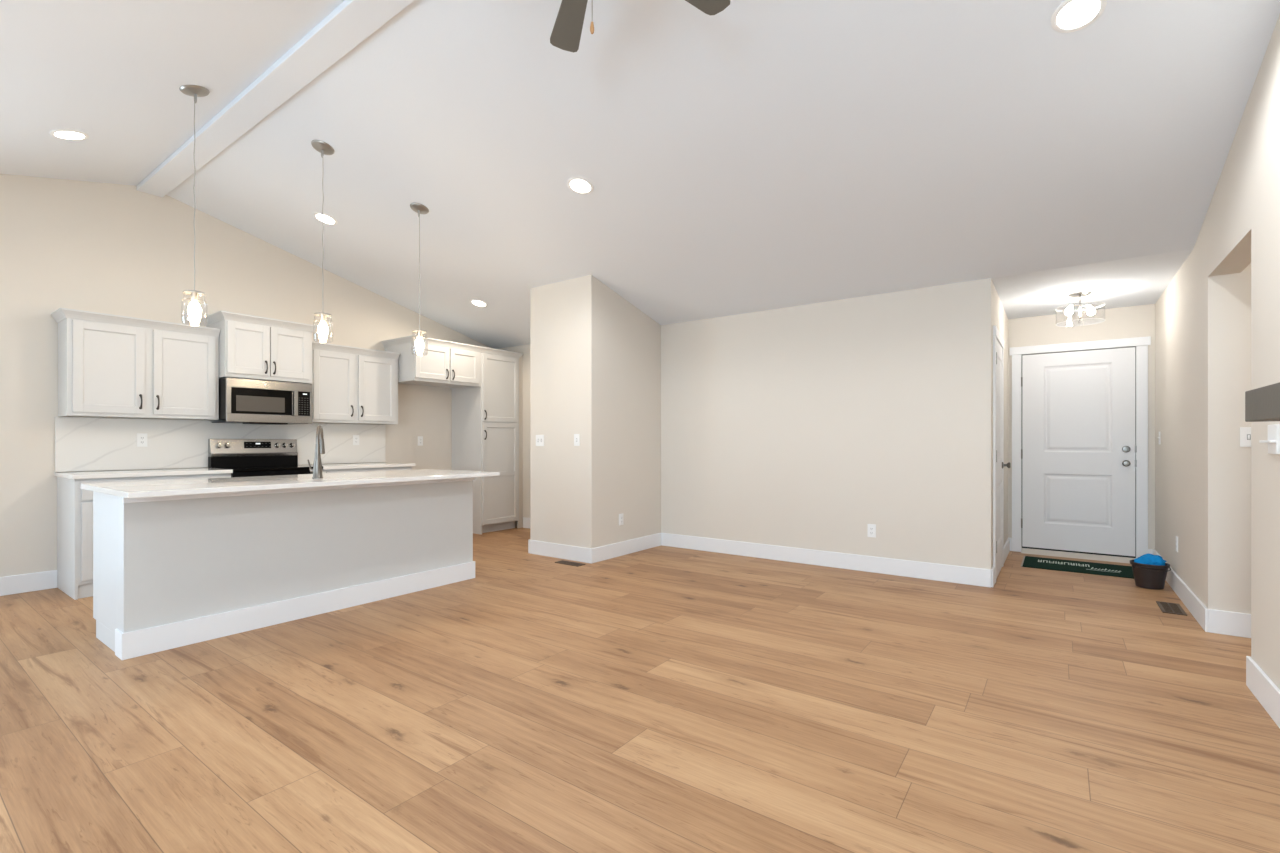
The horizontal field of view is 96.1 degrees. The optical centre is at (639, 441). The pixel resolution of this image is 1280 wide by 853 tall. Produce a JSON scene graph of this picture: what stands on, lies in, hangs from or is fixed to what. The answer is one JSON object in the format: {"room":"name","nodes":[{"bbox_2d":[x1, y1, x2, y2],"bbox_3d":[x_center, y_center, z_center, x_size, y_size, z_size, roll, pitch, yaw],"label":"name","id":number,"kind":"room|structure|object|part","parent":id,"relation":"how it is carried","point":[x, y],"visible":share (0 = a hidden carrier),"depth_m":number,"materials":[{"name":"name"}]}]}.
{"room":"living room","nodes":[
{"label":"living room","id":0,"kind":"room"},
{"bbox_2d":[0,174,490,576],"bbox_3d":[-4.399,-0.551,5.137,0.140,3.449,7.694,0,0,36],"label":"wall","id":1,"kind":"structure","parent":0,"point":[107,248],"depth_m":4.90,"materials":[{"name":"beige paint"}]},
{"bbox_2d":[0,570,56,595],"bbox_3d":[-4.548,1.101,4.800,0.015,0.143,6.974,0,0,36],"label":"baseboard","id":2,"kind":"structure","parent":1,"relation":"attached to","point":[22,583],"depth_m":4.49,"materials":[{"name":"white paint"}]},
{"bbox_2d":[50,307,219,419],"bbox_3d":[-4.247,-0.611,4.896,0.382,0.819,1.033,0,0,36],"label":"upper cabinet","id":3,"kind":"object","parent":1,"relation":"attached to","point":[110,365],"visible":1,"depth_m":4.75,"materials":[{"name":"white paint"}]},
{"bbox_3d":[-4.263,-0.587,4.627,0.020,0.711,0.434,0,0,36],"label":"cabinet door","id":4,"kind":"part","parent":3,"relation":"part of","materials":[{"name":"white paint"}]},
{"bbox_3d":[-4.252,-0.987,4.901,0.368,0.066,1.033,0,0,36],"label":"crown","id":5,"kind":"part","parent":3,"relation":"part of","materials":[{"name":"white paint"}]},
{"bbox_3d":[-4.131,-0.331,4.765,0.039,0.125,0.021,0,0,36],"label":"handle","id":6,"kind":"part","parent":3,"relation":"part of","materials":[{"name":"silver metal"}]},
{"bbox_3d":[-4.065,-0.331,4.855,0.039,0.125,0.021,0,0,36],"label":"handle","id":7,"kind":"part","parent":3,"relation":"part of","materials":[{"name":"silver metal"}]},
{"bbox_3d":[-3.972,-0.587,5.027,0.020,0.711,0.443,0,0,36],"label":"cabinet door","id":8,"kind":"part","parent":3,"relation":"part of","materials":[{"name":"white paint"}]},
{"bbox_2d":[55,417,385,471],"bbox_3d":[-3.861,0.021,5.733,0.020,0.443,2.790,0,0,36],"label":"backsplash","id":9,"kind":"structure","parent":1,"relation":"attached to","point":[81,443],"depth_m":5.21,"materials":[{"name":"white stone"}]},
{"bbox_2d":[137,433,146,446],"bbox_3d":[-4.357,-0.014,5.035,0.008,0.117,0.072,0,0,36],"label":"wall outlet","id":10,"kind":"object","parent":9,"relation":"attached to","point":[141,437],"visible":1,"depth_m":5.03,"materials":[{"name":"white plastic"}]},
{"bbox_2d":[140,436,144,443],"bbox_3d":[-4.355,-0.014,5.033,0.002,0.068,0.033,0,0,36],"label":"receptacle","id":11,"kind":"object","parent":10,"relation":"attached to","point":[142,438],"depth_m":5.03,"materials":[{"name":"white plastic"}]},
{"bbox_2d":[353,435,358,444],"bbox_3d":[-3.241,-0.018,6.568,0.008,0.117,0.072,0,0,36],"label":"wall outlet","id":12,"kind":"object","parent":9,"relation":"attached to","point":[355,437],"visible":1,"depth_m":6.56,"materials":[{"name":"white plastic"}]},
{"bbox_2d":[201,310,317,383],"bbox_3d":[-3.665,-0.873,5.576,0.522,0.578,0.827,0,0,36],"label":"upper cabinet","id":13,"kind":"object","parent":1,"relation":"attached to","point":[253,347],"visible":0.91,"depth_m":5.39,"materials":[{"name":"white paint"}]},
{"bbox_3d":[-3.602,-0.852,5.297,0.020,0.465,0.343,0,0,36],"label":"cabinet door","id":14,"kind":"part","parent":13,"relation":"part of","materials":[{"name":"white paint"}]},
{"bbox_3d":[-3.670,-1.129,5.580,0.508,0.066,0.827,0,0,36],"label":"crown","id":15,"kind":"part","parent":13,"relation":"part of","materials":[{"name":"white paint"}]},
{"bbox_2d":[212,378,311,424],"bbox_3d":[-3.658,-0.369,5.567,0.492,0.409,0.729,0,0,36],"label":"microwave","id":16,"kind":"object","parent":13,"relation":"attached to","point":[241,401],"visible":1,"depth_m":5.39,"materials":[{"name":"silver metal"}]},
{"bbox_3d":[-3.538,-0.373,5.389,0.022,0.236,0.509,0,0,36],"label":"door glass","id":17,"kind":"part","parent":16,"relation":"part of","materials":[{"name":"black glass"}]},
{"bbox_3d":[-3.351,-0.372,5.597,0.031,0.246,0.036,0,0,36],"label":"handle","id":18,"kind":"part","parent":16,"relation":"part of","materials":[{"name":"silver metal"}]},
{"bbox_3d":[-3.325,-0.373,5.679,0.024,0.236,0.116,0,0,36],"label":"control panel","id":19,"kind":"part","parent":16,"relation":"part of","materials":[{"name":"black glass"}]},
{"bbox_3d":[-3.393,-0.852,5.583,0.020,0.465,0.348,0,0,36],"label":"cabinet door","id":20,"kind":"part","parent":13,"relation":"part of","materials":[{"name":"white paint"}]},
{"bbox_2d":[310,341,399,424],"bbox_3d":[-3.199,-0.611,6.335,0.382,0.819,0.987,0,0,36],"label":"upper cabinet","id":21,"kind":"object","parent":1,"relation":"attached to","point":[350,384],"visible":0.86,"depth_m":6.21,"materials":[{"name":"white paint"}]},
{"bbox_3d":[-3.221,-0.587,6.058,0.020,0.711,0.423,0,0,36],"label":"cabinet door","id":22,"kind":"part","parent":21,"relation":"part of","materials":[{"name":"white paint"}]},
{"bbox_3d":[-3.204,-0.987,6.340,0.368,0.066,0.987,0,0,36],"label":"crown","id":23,"kind":"part","parent":21,"relation":"part of","materials":[{"name":"white paint"}]},
{"bbox_3d":[-2.939,-0.587,6.445,0.020,0.711,0.435,0,0,36],"label":"cabinet door","id":24,"kind":"part","parent":21,"relation":"part of","materials":[{"name":"white paint"}]},
{"bbox_2d":[418,436,422,445],"bbox_3d":[-2.768,-0.008,7.251,0.008,0.117,0.072,0,0,36],"label":"wall outlet","id":25,"kind":"object","parent":1,"relation":"attached to","point":[420,438],"visible":1,"depth_m":7.25,"materials":[{"name":"white plastic"}]},
{"bbox_2d":[381,335,482,388],"bbox_3d":[-2.519,-0.944,7.032,0.662,0.501,0.973,0,0,36],"label":"upper cabinet","id":26,"kind":"object","parent":1,"relation":"attached to","point":[440,363],"visible":0.93,"depth_m":6.79,"materials":[{"name":"white paint"}]},
{"bbox_3d":[-2.524,-1.161,7.035,0.648,0.066,0.973,0,0,36],"label":"crown","id":27,"kind":"part","parent":26,"relation":"part of","materials":[{"name":"white paint"}]},
{"bbox_3d":[-2.413,-0.922,6.692,0.020,0.388,0.447,0,0,36],"label":"cabinet door","id":28,"kind":"part","parent":26,"relation":"part of","materials":[{"name":"white paint"}]},
{"bbox_3d":[-2.149,-0.922,7.055,0.020,0.388,0.416,0,0,36],"label":"cabinet door","id":29,"kind":"part","parent":26,"relation":"part of","materials":[{"name":"white paint"}]},
{"bbox_2d":[530,275,660,547],"bbox_3d":[-0.458,-0.223,6.283,0.848,2.792,1.201,0,0,36],"label":"wall","id":30,"kind":"structure","parent":0,"point":[595,356],"depth_m":5.84,"materials":[{"name":"beige paint"}]},
{"bbox_2d":[536,435,543,445],"bbox_3d":[-1.040,-0.012,5.954,0.119,0.117,0.016,0,0,36],"label":"light switch","id":31,"kind":"object","parent":30,"relation":"attached to","point":[539,438],"visible":1,"depth_m":5.95,"materials":[{"name":"white plastic"}]},
{"bbox_2d":[574,434,579,445],"bbox_3d":[-0.624,-0.016,5.651,0.072,0.117,0.016,0,0,36],"label":"light switch","id":32,"kind":"object","parent":30,"relation":"attached to","point":[576,436],"visible":1,"depth_m":5.65,"materials":[{"name":"white plastic"}]},
{"bbox_2d":[528,533,660,563],"bbox_3d":[-0.467,1.101,6.271,0.878,0.143,1.201,0,0,36],"label":"baseboard","id":33,"kind":"structure","parent":30,"relation":"attached to","point":[575,553],"depth_m":5.84,"materials":[{"name":"white paint"}]},
{"bbox_2d":[619,514,623,524],"bbox_3d":[-0.193,0.801,5.921,0.008,0.117,0.072,0,0,36],"label":"wall outlet","id":34,"kind":"object","parent":30,"relation":"attached to","point":[621,516],"visible":1,"depth_m":5.92,"materials":[{"name":"white plastic"}]},
{"bbox_2d":[0,527,1279,852],"bbox_3d":[0.132,1.233,3.069,10.200,0.120,10.284,0,0,36],"label":"floor","id":35,"kind":"structure","parent":0,"point":[659,699],"depth_m":2.45,"materials":[{"name":"brown wood"}]},
{"bbox_2d":[57,473,230,599],"bbox_3d":[-4.121,0.727,4.831,0.662,0.893,0.998,0,0,36],"label":"base cabinet","id":36,"kind":"object","parent":35,"relation":"on","point":[74,503],"visible":0.18,"depth_m":4.33,"materials":[{"name":"white paint"}]},
{"bbox_3d":[-4.431,0.727,4.450,0.608,0.893,0.018,0,0,36],"label":"panel","id":37,"kind":"part","parent":36,"relation":"part of","materials":[{"name":"white paint"}]},
{"bbox_3d":[-4.032,0.748,4.468,0.020,0.580,0.443,0,0,36],"label":"cabinet door","id":38,"kind":"part","parent":36,"relation":"part of","materials":[{"name":"white paint"}]},
{"bbox_2d":[55,468,232,478],"bbox_3d":[-4.134,0.262,4.833,0.638,0.032,1.016,0,0,36],"label":"countertop","id":39,"kind":"structure","parent":36,"relation":"on","point":[181,471],"depth_m":4.64,"materials":[{"name":"white stone"}]},
{"bbox_3d":[-3.888,0.369,4.666,0.020,0.137,0.933,0,0,36],"label":"drawer","id":40,"kind":"part","parent":36,"relation":"part of","materials":[{"name":"white paint"}]},
{"bbox_2d":[208,439,322,476],"bbox_3d":[-3.570,0.564,5.525,0.680,1.178,0.762,0,0,36],"label":"range","id":41,"kind":"object","parent":35,"relation":"on","point":[245,457],"visible":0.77,"depth_m":5.58,"materials":[{"name":"black metal"}]},
{"bbox_2d":[217,465,322,471],"bbox_3d":[-3.566,0.256,5.522,0.543,0.024,0.762,0,0,36],"label":"cooktop","id":42,"kind":"object","parent":41,"relation":"in","point":[236,468],"depth_m":5.42,"materials":[{"name":"black glass"}]},
{"bbox_2d":[93,477,474,659],"bbox_3d":[-2.368,0.731,4.214,0.681,0.885,2.311,0,0,36],"label":"kitchen island","id":43,"kind":"object","parent":35,"relation":"on","point":[170,572],"visible":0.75,"depth_m":3.63,"materials":[{"name":"white paint"}]},
{"bbox_3d":[-3.044,0.731,3.301,0.662,0.885,0.018,0,0,36],"label":"panel","id":44,"kind":"part","parent":43,"relation":"part of","materials":[{"name":"white paint"}]},
{"bbox_2d":[81,469,499,497],"bbox_3d":[-2.280,0.271,4.148,1.010,0.030,2.378,0,0,36],"label":"island countertop","id":45,"kind":"structure","parent":43,"relation":"on","point":[138,489],"depth_m":3.69,"materials":[{"name":"white stone"}]},
{"bbox_2d":[308,425,324,477],"bbox_3d":[-2.284,0.069,4.110,0.098,0.374,0.228,0,0,-7],"label":"kitchen faucet","id":46,"kind":"object","parent":45,"relation":"on","point":[319,448],"visible":1,"depth_m":4.02,"materials":[{"name":"silver metal"}]},
{"bbox_3d":[-2.290,-0.049,4.115,0.023,0.139,0.199,0,0,-21],"label":"spout","id":47,"kind":"part","parent":46,"relation":"part of","materials":[{"name":"silver metal"}]},
{"bbox_3d":[-2.151,1.101,4.056,0.137,0.143,2.311,0,0,36],"label":"trim","id":48,"kind":"part","parent":43,"relation":"part of","materials":[{"name":"white paint"}]},
{"bbox_3d":[-2.101,0.309,4.018,0.019,0.043,2.298,0,0,36],"label":"trim","id":49,"kind":"part","parent":43,"relation":"part of","materials":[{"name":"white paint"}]},
{"bbox_2d":[322,466,411,472],"bbox_3d":[-3.083,0.727,6.257,0.662,0.893,0.983,0,0,36],"label":"base cabinet","id":50,"kind":"object","parent":35,"relation":"on","point":[408,467],"visible":0.06,"depth_m":6.04,"materials":[{"name":"white paint"}]},
{"bbox_2d":[306,462,414,469],"bbox_3d":[-3.087,0.262,6.272,0.638,0.032,1.008,0,0,36],"label":"countertop","id":51,"kind":"structure","parent":50,"relation":"on","point":[376,464],"depth_m":6.18,"materials":[{"name":"white stone"}]},
{"bbox_3d":[-2.851,0.369,6.090,0.020,0.137,0.910,0,0,36],"label":"drawer","id":52,"kind":"part","parent":50,"relation":"part of","materials":[{"name":"white paint"}]},
{"bbox_2d":[452,347,522,533],"bbox_3d":[-2.021,-0.011,7.715,0.662,2.367,0.717,0,0,36],"label":"pantry cabinet","id":53,"kind":"object","parent":35,"relation":"on","point":[487,419],"visible":0.9,"depth_m":7.49,"materials":[{"name":"white paint"}]},
{"bbox_3d":[-1.816,0.406,7.511,0.020,1.298,0.586,0,0,36],"label":"cabinet door","id":54,"kind":"part","parent":53,"relation":"part of","materials":[{"name":"white paint"}]},
{"bbox_3d":[-1.816,-0.685,7.511,0.020,0.861,0.586,0,0,36],"label":"cabinet door","id":55,"kind":"part","parent":53,"relation":"part of","materials":[{"name":"white paint"}]},
{"bbox_3d":[-2.038,-1.161,7.703,0.648,0.066,0.677,0,0,36],"label":"crown","id":56,"kind":"part","parent":53,"relation":"part of","materials":[{"name":"white paint"}]},
{"bbox_2d":[555,560,585,566],"bbox_3d":[-0.673,1.170,5.531,0.300,0.006,0.110,0,0,36],"label":"floor vent","id":57,"kind":"object","parent":35,"relation":"in","point":[561,561],"visible":1,"depth_m":5.51,"materials":[{"name":"brown metal"}]},
{"bbox_2d":[1021,556,1133,578],"bbox_3d":[4.108,1.169,5.368,0.903,0.009,0.595,0,0,36],"label":"door mat","id":58,"kind":"object","parent":35,"relation":"on","point":[1113,570],"visible":0.86,"depth_m":5.37,"materials":[{"name":"black rubber"}]},
{"bbox_2d":[1038,560,1120,572],"bbox_3d":[4.099,1.165,5.384,0.618,0.001,0.270,0,0,36],"label":"print","id":59,"kind":"object","parent":58,"relation":"on","point":[1071,565],"depth_m":5.37},
{"bbox_2d":[1130,559,1170,589],"bbox_3d":[4.107,1.073,4.633,0.252,0.200,0.251,0,0,36],"label":"bucket","id":60,"kind":"object","parent":35,"relation":"on","point":[1146,576],"visible":0.9,"depth_m":4.56,"materials":[{"name":"brown plastic"}]},
{"bbox_2d":[1134,554,1166,564],"bbox_3d":[4.114,0.985,4.637,0.199,0.158,0.199,0,0,36],"label":"cleaning cloth","id":61,"kind":"object","parent":60,"relation":"in","point":[1150,559],"visible":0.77,"depth_m":4.59,"materials":[{"name":"blue fabric"}]},
{"bbox_2d":[1156,601,1186,615],"bbox_3d":[3.732,1.170,4.043,0.124,0.006,0.330,0,0,36],"label":"floor vent","id":62,"kind":"object","parent":35,"relation":"in","point":[1166,607],"visible":1,"depth_m":4.03,"materials":[{"name":"brown metal"}]},
{"bbox_2d":[0,0,1279,348],"bbox_3d":[0.134,-1.836,3.030,9.950,1.139,9.904,0,0,36],"label":"ceiling","id":63,"kind":"structure","parent":0,"point":[749,156],"depth_m":3.56,"materials":[{"name":"white paint"}]},
{"bbox_2d":[49,129,88,139],"bbox_3d":[-3.883,-2.086,3.915,0.196,0.052,0.190,0,0,36],"label":"recessed light","id":64,"kind":"object","parent":63,"relation":"in","point":[65,134],"visible":1,"depth_m":3.90,"materials":[{"name":"white plastic"}]},
{"bbox_2d":[179,85,209,316],"bbox_3d":[-2.764,-1.462,3.571,0.152,1.476,0.149,0,0,36],"label":"pendant light","id":65,"kind":"object","parent":63,"relation":"hanging from","point":[194,310],"visible":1,"depth_m":3.56,"materials":[{"name":"silver metal"}]},
{"bbox_2d":[191,292,197,300],"bbox_3d":[-2.765,-0.899,3.571,0.034,0.050,0.034,0,0,36],"label":"socket","id":66,"kind":"object","parent":65,"relation":"attached to","point":[194,295],"depth_m":3.56,"materials":[{"name":"silver metal"}]},
{"bbox_3d":[-2.765,-0.926,3.571,0.116,0.022,0.116,0,0,36],"label":"lid","id":67,"kind":"part","parent":65,"relation":"part of","materials":[{"name":"silver metal"}]},
{"bbox_3d":[-2.765,-1.544,3.571,0.005,1.214,0.012,0,0,10],"label":"cord","id":68,"kind":"part","parent":65,"relation":"part of","materials":[{"name":"grey metal"}]},
{"bbox_3d":[-2.765,-0.823,3.571,0.068,0.104,0.068,0,0,36],"label":"bulb","id":69,"kind":"part","parent":65,"relation":"part of","materials":[{"name":"white glass"}]},
{"bbox_2d":[137,0,413,196],"bbox_3d":[-1.411,-2.224,2.961,7.253,0.063,0.182,0,0,36],"label":"ceiling beam","id":70,"kind":"structure","parent":63,"relation":"attached to","point":[351,22],"depth_m":3.51,"materials":[{"name":"white paint"}]},
{"bbox_2d":[311,140,333,335],"bbox_3d":[-2.307,-1.442,4.186,0.152,1.437,0.149,0,0,36],"label":"pendant light","id":71,"kind":"object","parent":63,"relation":"hanging from","point":[320,146],"visible":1,"depth_m":4.17,"materials":[{"name":"silver metal"}]},
{"bbox_3d":[-2.307,-0.926,4.186,0.116,0.022,0.116,0,0,36],"label":"lid","id":72,"kind":"part","parent":71,"relation":"part of","materials":[{"name":"silver metal"}]},
{"bbox_2d":[320,314,325,320],"bbox_3d":[-2.307,-0.899,4.186,0.034,0.050,0.034,0,0,36],"label":"socket","id":73,"kind":"object","parent":71,"relation":"attached to","point":[322,317],"depth_m":4.17,"materials":[{"name":"silver metal"}]},
{"bbox_3d":[-2.307,-1.525,4.186,0.005,1.176,0.012,0,0,10],"label":"cord","id":74,"kind":"part","parent":71,"relation":"part of","materials":[{"name":"grey metal"}]},
{"bbox_3d":[-2.307,-0.823,4.186,0.068,0.104,0.068,0,0,36],"label":"bulb","id":75,"kind":"part","parent":71,"relation":"part of","materials":[{"name":"white glass"}]},
{"bbox_2d":[313,212,336,224],"bbox_3d":[-2.847,-2.016,5.208,0.196,0.052,0.190,0,0,36],"label":"recessed light","id":76,"kind":"object","parent":63,"relation":"in","point":[327,219],"visible":0.97,"depth_m":5.20,"materials":[{"name":"white plastic"}]},
{"bbox_2d":[410,203,428,348],"bbox_3d":[-1.844,-1.347,4.811,0.152,1.247,0.149,0,0,36],"label":"pendant light","id":77,"kind":"object","parent":63,"relation":"hanging from","point":[419,208],"visible":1,"depth_m":4.80,"materials":[{"name":"silver metal"}]},
{"bbox_3d":[-1.844,-0.926,4.811,0.116,0.022,0.116,0,0,36],"label":"lid","id":78,"kind":"part","parent":77,"relation":"part of","materials":[{"name":"silver metal"}]},
{"bbox_3d":[-1.844,-1.430,4.812,0.005,0.986,0.012,0,0,10],"label":"cord","id":79,"kind":"part","parent":77,"relation":"part of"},
{"bbox_3d":[-1.844,-0.823,4.811,0.068,0.104,0.068,0,0,36],"label":"bulb","id":80,"kind":"part","parent":77,"relation":"part of","materials":[{"name":"white glass"}]},
{"bbox_2d":[470,299,487,306],"bbox_3d":[-1.855,-1.593,6.628,0.196,0.052,0.190,0,0,36],"label":"recessed light","id":81,"kind":"object","parent":63,"relation":"in","point":[476,302],"visible":1,"depth_m":6.61,"materials":[{"name":"white plastic"}]},
{"bbox_2d":[567,177,593,193],"bbox_3d":[-0.435,-1.868,4.204,0.196,0.052,0.190,0,0,36],"label":"recessed light","id":82,"kind":"object","parent":63,"relation":"in","point":[579,185],"visible":1,"depth_m":4.19,"materials":[{"name":"white plastic"}]},
{"bbox_2d":[550,0,729,51],"bbox_3d":[-0.136,-1.829,2.038,1.186,0.728,1.235,0,0,36],"label":"ceiling fan","id":83,"kind":"object","parent":63,"relation":"hanging from","point":[567,29],"visible":1,"depth_m":2.47,"materials":[{"name":"silver metal"}]},
{"bbox_3d":[-0.293,-1.827,2.464,0.132,0.024,0.450,0,0,-17],"label":"blade","id":84,"kind":"part","parent":83,"relation":"part of","materials":[{"name":"grey wood"}]},
{"bbox_3d":[0.168,-1.827,2.305,0.450,0.024,0.132,0,0,-35],"label":"blade","id":85,"kind":"part","parent":83,"relation":"part of","materials":[{"name":"grey wood"}]},
{"bbox_2d":[1050,0,1106,32],"bbox_3d":[1.907,-1.867,2.505,0.196,0.052,0.190,0,0,36],"label":"recessed light","id":86,"kind":"object","parent":63,"relation":"in","point":[1069,16],"visible":1,"depth_m":2.51,"materials":[{"name":"white plastic"}]},
{"bbox_2d":[1056,291,1104,326],"bbox_3d":[3.901,-1.182,5.101,0.351,0.270,0.351,0,0,36],"label":"light","id":87,"kind":"object","parent":63,"relation":"attached to","point":[1090,310],"visible":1,"depth_m":5.09,"materials":[{"name":"silver metal"}]},
{"bbox_3d":[3.804,-1.166,5.101,0.060,0.089,0.059,0,0,36],"label":"bulb","id":88,"kind":"part","parent":87,"relation":"part of","materials":[{"name":"white glass"}]},
{"bbox_3d":[3.901,-1.172,5.101,0.141,0.250,0.028,0,0,2],"label":"stem","id":89,"kind":"part","parent":87,"relation":"part of","materials":[{"name":"silver metal"}]},
{"bbox_3d":[3.998,-1.166,5.101,0.060,0.089,0.059,0,0,36],"label":"bulb","id":90,"kind":"part","parent":87,"relation":"part of","materials":[{"name":"white glass"}]},
{"bbox_2d":[500,278,992,568],"bbox_3d":[0.360,-0.082,6.517,6.209,2.510,0.140,0,0,36],"label":"wall","id":91,"kind":"structure","parent":0,"point":[809,426],"depth_m":5.34,"materials":[{"name":"beige paint"}]},
{"bbox_2d":[523,517,990,586],"bbox_3d":[0.617,1.101,6.234,5.459,0.143,0.015,0,0,36],"label":"baseboard","id":92,"kind":"structure","parent":91,"relation":"attached to","point":[907,568],"depth_m":5.34,"materials":[{"name":"white paint"}]},
{"bbox_2d":[867,524,875,537],"bbox_3d":[2.082,0.801,5.171,0.072,0.117,0.008,0,0,36],"label":"wall outlet","id":93,"kind":"object","parent":91,"relation":"attached to","point":[871,528],"visible":1,"depth_m":5.17,"materials":[{"name":"white plastic"}]},
{"bbox_2d":[993,284,1007,544],"bbox_3d":[3.381,-0.082,5.511,0.140,2.510,1.790,0,0,36],"label":"wall","id":94,"kind":"structure","parent":0,"point":[1000,319],"depth_m":5.87,"materials":[{"name":"beige paint"}]},
{"bbox_2d":[993,325,1010,582],"bbox_3d":[3.206,0.108,5.081,0.083,2.130,0.890,0,0,36],"label":"door","id":95,"kind":"structure","parent":94,"relation":"in","point":[998,342],"depth_m":5.04,"materials":[{"name":"white paint"}]},
{"bbox_3d":[3.181,0.108,5.099,0.022,2.130,0.890,0,0,36],"label":"casing","id":96,"kind":"part","parent":95,"relation":"part of","materials":[{"name":"white paint"}]},
{"bbox_3d":[3.377,0.218,5.303,0.068,0.062,0.062,0,0,36],"label":"knob","id":97,"kind":"part","parent":95,"relation":"part of","materials":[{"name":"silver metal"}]},
{"bbox_2d":[1008,304,1154,548],"bbox_3d":[4.484,-0.082,5.901,1.464,2.510,0.140,0,0,36],"label":"wall","id":98,"kind":"structure","parent":0,"point":[1131,321],"depth_m":5.73,"materials":[{"name":"beige paint"}]},
{"bbox_2d":[1010,336,1150,562],"bbox_3d":[4.409,0.083,5.815,1.138,2.180,0.088,0,0,36],"label":"door","id":99,"kind":"structure","parent":98,"relation":"in","point":[1080,417],"depth_m":5.81,"materials":[{"name":"white paint"}]},
{"bbox_3d":[4.720,0.211,5.582,0.062,0.062,0.068,0,0,36],"label":"knob","id":100,"kind":"part","parent":99,"relation":"part of","materials":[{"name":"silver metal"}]},
{"bbox_2d":[1155,14,1279,688],"bbox_3d":[2.145,-0.551,1.565,0.140,3.449,9.624,0,0,36],"label":"wall","id":101,"kind":"structure","parent":0,"point":[1197,315],"depth_m":3.48,"materials":[{"name":"beige paint"}]},
{"bbox_2d":[991,537,1279,727],"bbox_3d":[1.610,1.101,1.955,1.184,0.143,9.624,0,0,36],"label":"baseboard","id":102,"kind":"structure","parent":101,"relation":"attached to","point":[1262,687],"depth_m":2.76,"materials":[{"name":"white paint"}]},
{"bbox_2d":[1176,536,1177,551],"bbox_3d":[4.165,0.794,4.464,0.008,0.117,0.072,0,0,36],"label":"wall outlet","id":103,"kind":"object","parent":101,"relation":"attached to","point":[1176,536],"visible":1,"depth_m":4.44,"materials":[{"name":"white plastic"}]},
{"bbox_2d":[1245,382,1279,421],"bbox_3d":[1.815,-0.131,1.383,0.180,0.114,1.774,0,0,36],"label":"mantel shelf","id":104,"kind":"object","parent":101,"relation":"attached to","point":[1262,404],"visible":1,"depth_m":1.97,"materials":[{"name":"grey wood"}]},
{"bbox_2d":[1259,424,1279,453],"bbox_3d":[2.692,-0.009,2.459,0.030,0.125,0.165,0,0,36],"label":"wall control","id":105,"kind":"object","parent":101,"relation":"attached to","point":[1273,441],"visible":1,"depth_m":2.41,"materials":[{"name":"white plastic"}]},
{"bbox_2d":[1240,263,1250,613],"bbox_3d":[4.289,-0.057,2.303,2.457,2.460,1.369,0,0,36],"label":"wall","id":106,"kind":"structure","parent":0,"point":[1245,275],"depth_m":3.45,"materials":[{"name":"beige paint"}]},
{"bbox_2d":[1208,609,1250,637],"bbox_3d":[4.176,1.101,2.385,2.457,0.143,1.089,0,0,36],"label":"baseboard","id":107,"kind":"structure","parent":106,"relation":"attached to","point":[1238,624],"depth_m":3.48,"materials":[{"name":"white paint"}]},
{"bbox_2d":[1240,427,1250,446],"bbox_3d":[3.640,-0.027,3.439,0.072,0.117,0.016,0,0,36],"label":"light switch","id":108,"kind":"object","parent":106,"relation":"attached to","point":[1245,432],"visible":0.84,"depth_m":3.45,"materials":[{"name":"white plastic"}]}
]}

